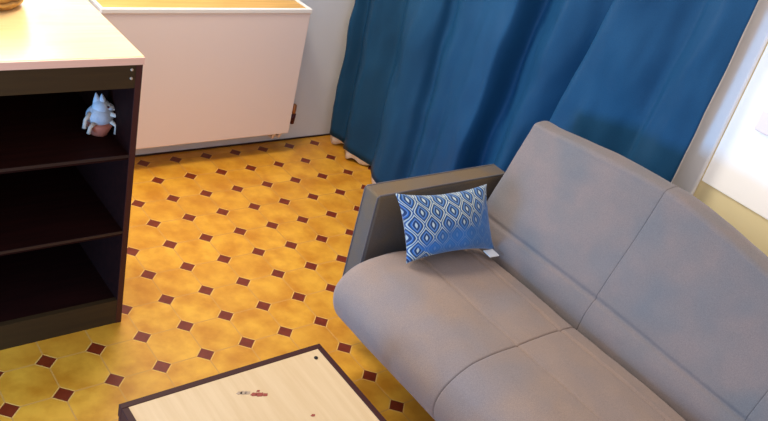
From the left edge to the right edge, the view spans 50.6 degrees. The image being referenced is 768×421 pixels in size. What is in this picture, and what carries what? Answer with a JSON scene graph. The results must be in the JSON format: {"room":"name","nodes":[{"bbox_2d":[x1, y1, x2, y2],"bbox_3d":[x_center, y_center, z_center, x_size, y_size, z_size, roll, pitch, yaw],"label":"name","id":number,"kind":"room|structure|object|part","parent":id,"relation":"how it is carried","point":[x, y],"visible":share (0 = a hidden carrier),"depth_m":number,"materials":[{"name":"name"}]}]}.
{"room":"living room","nodes":[
{"label":"living room","id":0,"kind":"room"},
{"bbox_2d":[0,135,434,420],"bbox_3d":[-0.730,1.147,1.430,4.702,0.060,4.608,-11,38,-38],"label":"floor","id":1,"kind":"structure","parent":0,"point":[236,258],"depth_m":2.93,"materials":[{"name":"tile"}]},
{"bbox_2d":[0,0,144,349],"bbox_3d":[-1.233,-0.086,2.307,0.874,0.926,0.488,-11,38,-38],"label":"shelf unit","id":2,"kind":"object","parent":1,"relation":"on","point":[66,191],"visible":0.99,"depth_m":2.41,"materials":[{"name":"brown wood"}]},
{"bbox_2d":[0,0,23,10],"bbox_3d":[-1.093,-0.649,2.241,0.214,0.150,0.213,-11,38,-38],"label":"wicker basket","id":3,"kind":"object","parent":2,"relation":"on","point":[5,5],"visible":1,"depth_m":2.24,"materials":[{"name":"orange wicker"}]},
{"bbox_3d":[-1.323,0.230,2.499,0.831,0.015,0.454,-11,38,-38],"label":"shelf","id":4,"kind":"part","parent":2,"relation":"part of","materials":[{"name":"brown wood"}]},
{"bbox_3d":[-1.257,0.008,2.362,0.831,0.016,0.471,-11,38,-38],"label":"shelf","id":5,"kind":"part","parent":2,"relation":"part of","materials":[{"name":"brown wood"}]},
{"bbox_3d":[-1.198,-0.214,2.232,0.831,0.016,0.471,-11,38,-38],"label":"shelf","id":6,"kind":"part","parent":2,"relation":"part of","materials":[{"name":"brown wood"}]},
{"bbox_2d":[82,93,115,136],"bbox_3d":[-0.830,-0.283,2.368,0.110,0.129,0.076,-11,38,-38],"label":"ornament","id":7,"kind":"object","parent":2,"relation":"on","point":[98,119],"visible":1,"depth_m":2.35,"materials":[{"name":"white ceramic"}]},
{"bbox_3d":[-0.856,-0.260,2.342,0.015,0.048,0.031,25,31,17],"label":"arm","id":8,"kind":"part","parent":7,"relation":"part of","materials":[{"name":"beige fabric"}]},
{"bbox_3d":[-0.847,-0.238,2.347,0.013,0.034,0.026,28,32,21],"label":"leg","id":9,"kind":"part","parent":7,"relation":"part of","materials":[{"name":"beige fabric"}]},
{"bbox_2d":[87,120,112,136],"bbox_3d":[-0.839,-0.245,2.393,0.074,0.038,0.074,-11,38,-38],"label":"pot","id":10,"kind":"object","parent":7,"relation":"on","point":[99,129],"depth_m":2.36,"materials":[{"name":"brown ceramic"}]},
{"bbox_3d":[-0.795,-0.246,2.388,0.026,0.043,0.013,8,30,-12],"label":"leg","id":11,"kind":"part","parent":7,"relation":"part of","materials":[{"name":"beige fabric"}]},
{"bbox_3d":[-0.907,-0.142,2.575,0.018,0.904,0.482,-11,38,-38],"label":"panel","id":12,"kind":"part","parent":2,"relation":"part of","materials":[{"name":"brown wood"}]},
{"bbox_2d":[118,344,386,420],"bbox_3d":[-0.188,0.777,1.853,0.554,0.391,0.828,-11,38,-38],"label":"coffee table","id":13,"kind":"object","parent":1,"relation":"on","point":[305,384],"visible":1,"depth_m":1.98,"materials":[{"name":"brown wood"}]},
{"bbox_2d":[333,121,767,420],"bbox_3d":[0.639,0.491,2.221,0.826,0.884,1.836,-11,38,-38],"label":"sofa","id":14,"kind":"object","parent":1,"relation":"on","point":[612,291],"visible":0.92,"depth_m":2.37,"materials":[{"name":"grey fabric"}]},
{"bbox_3d":[0.146,0.062,2.812,0.590,0.398,0.078,-11,38,-38],"label":"armrest","id":15,"kind":"part","parent":14,"relation":"part of","materials":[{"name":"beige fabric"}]},
{"bbox_2d":[395,184,498,263],"bbox_3d":[0.200,0.039,2.578,0.413,0.210,0.138,-4,35,-30],"label":"cushion","id":16,"kind":"object","parent":14,"relation":"on","point":[433,224],"visible":1,"depth_m":2.52,"materials":[{"name":"blue fabric"}]},
{"bbox_2d":[333,248,572,420],"bbox_3d":[0.201,0.344,2.537,0.576,0.248,0.532,-11,38,-38],"label":"seat cushion","id":17,"kind":"object","parent":14,"relation":"on","point":[433,320],"depth_m":2.40,"materials":[{"name":"grey fabric"}]},
{"bbox_2d":[434,328,685,420],"bbox_3d":[0.514,0.619,2.208,0.578,0.247,0.532,-11,38,-38],"label":"seat cushion","id":18,"kind":"object","parent":14,"relation":"on","point":[549,374],"depth_m":2.21,"materials":[{"name":"grey fabric"}]},
{"bbox_2d":[479,121,677,329],"bbox_3d":[0.584,0.040,2.640,0.263,0.558,0.525,-11,38,-38],"label":"cushion","id":19,"kind":"object","parent":14,"relation":"on","point":[568,211],"depth_m":2.55,"materials":[{"name":"grey fabric"}]},
{"bbox_2d":[577,187,767,420],"bbox_3d":[0.895,0.313,2.313,0.264,0.560,0.532,-11,38,-38],"label":"cushion","id":20,"kind":"object","parent":14,"relation":"on","point":[682,306],"depth_m":2.27,"materials":[{"name":"grey fabric"}]},
{"bbox_2d":[746,392,767,420],"bbox_3d":[1.198,0.620,2.002,0.262,0.486,0.532,-11,38,-38],"label":"cushion","id":21,"kind":"object","parent":14,"relation":"on","point":[757,408],"depth_m":2.12,"materials":[{"name":"grey fabric"}]},
{"bbox_2d":[88,0,354,154],"bbox_3d":[-1.811,-1.163,2.234,4.702,2.550,0.150,-11,38,-38],"label":"wall","id":22,"kind":"structure","parent":0,"point":[326,38],"depth_m":3.92,"materials":[{"name":"white paint"}]},
{"bbox_2d":[90,0,312,148],"bbox_3d":[-0.764,-0.569,3.506,1.004,0.673,0.128,-11,38,-38],"label":"radiator","id":23,"kind":"object","parent":22,"relation":"attached to","point":[214,70],"visible":0.9,"depth_m":3.44,"materials":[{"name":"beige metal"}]},
{"bbox_2d":[96,0,304,7],"bbox_3d":[-0.723,-0.841,3.328,0.906,0.014,0.106,-11,38,-38],"label":"shelf","id":24,"kind":"object","parent":23,"relation":"attached to","point":[99,3],"depth_m":3.30,"materials":[{"name":"brown wood"}]},
{"bbox_3d":[-0.715,-0.838,3.324,0.939,0.020,0.124,-11,38,-38],"label":"edge trim","id":25,"kind":"part","parent":23,"relation":"part of","materials":[{"name":"white metal"}]},
{"bbox_2d":[135,134,329,156],"bbox_3d":[-2.017,-0.060,2.838,4.492,0.008,0.004,-11,38,-38],"label":"baseboard","id":26,"kind":"structure","parent":22,"relation":"attached to","point":[320,134],"depth_m":3.85,"materials":[{"name":"brown"}]},
{"bbox_2d":[693,42,767,255],"bbox_3d":[1.385,-0.288,2.203,0.045,2.550,4.563,-11,38,-38],"label":"wall","id":27,"kind":"structure","parent":0,"point":[750,224],"depth_m":2.57,"materials":[{"name":"beige paint"}]},
{"bbox_2d":[672,0,767,219],"bbox_3d":[1.386,-0.384,2.122,0.024,1.410,0.960,-11,38,-38],"label":"window","id":28,"kind":"structure","parent":27,"relation":"in","point":[738,168],"depth_m":2.52,"materials":[{"name":"white paint"}]},
{"bbox_3d":[1.435,-0.413,2.066,0.008,1.282,0.864,-11,38,-38],"label":"pane","id":29,"kind":"part","parent":28,"relation":"part of","materials":[{"name":"white"}]},
{"bbox_3d":[1.158,-0.257,2.435,0.016,0.068,0.075,-11,38,-38],"label":"handle","id":30,"kind":"part","parent":28,"relation":"part of","materials":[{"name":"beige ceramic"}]},
{"bbox_3d":[0.787,-1.825,2.475,0.088,0.026,1.890,-11,38,-38],"label":"curtain rod","id":31,"kind":"object","parent":27,"relation":"attached to","visible":0},
{"bbox_2d":[329,0,759,183],"bbox_3d":[0.485,-0.863,3.042,0.161,2.274,1.852,-11,39,-38],"label":"curtain","id":32,"kind":"object","parent":31,"relation":"hanging from","point":[425,87],"visible":0.69,"depth_m":3.07,"materials":[{"name":"blue fabric"}]}
]}

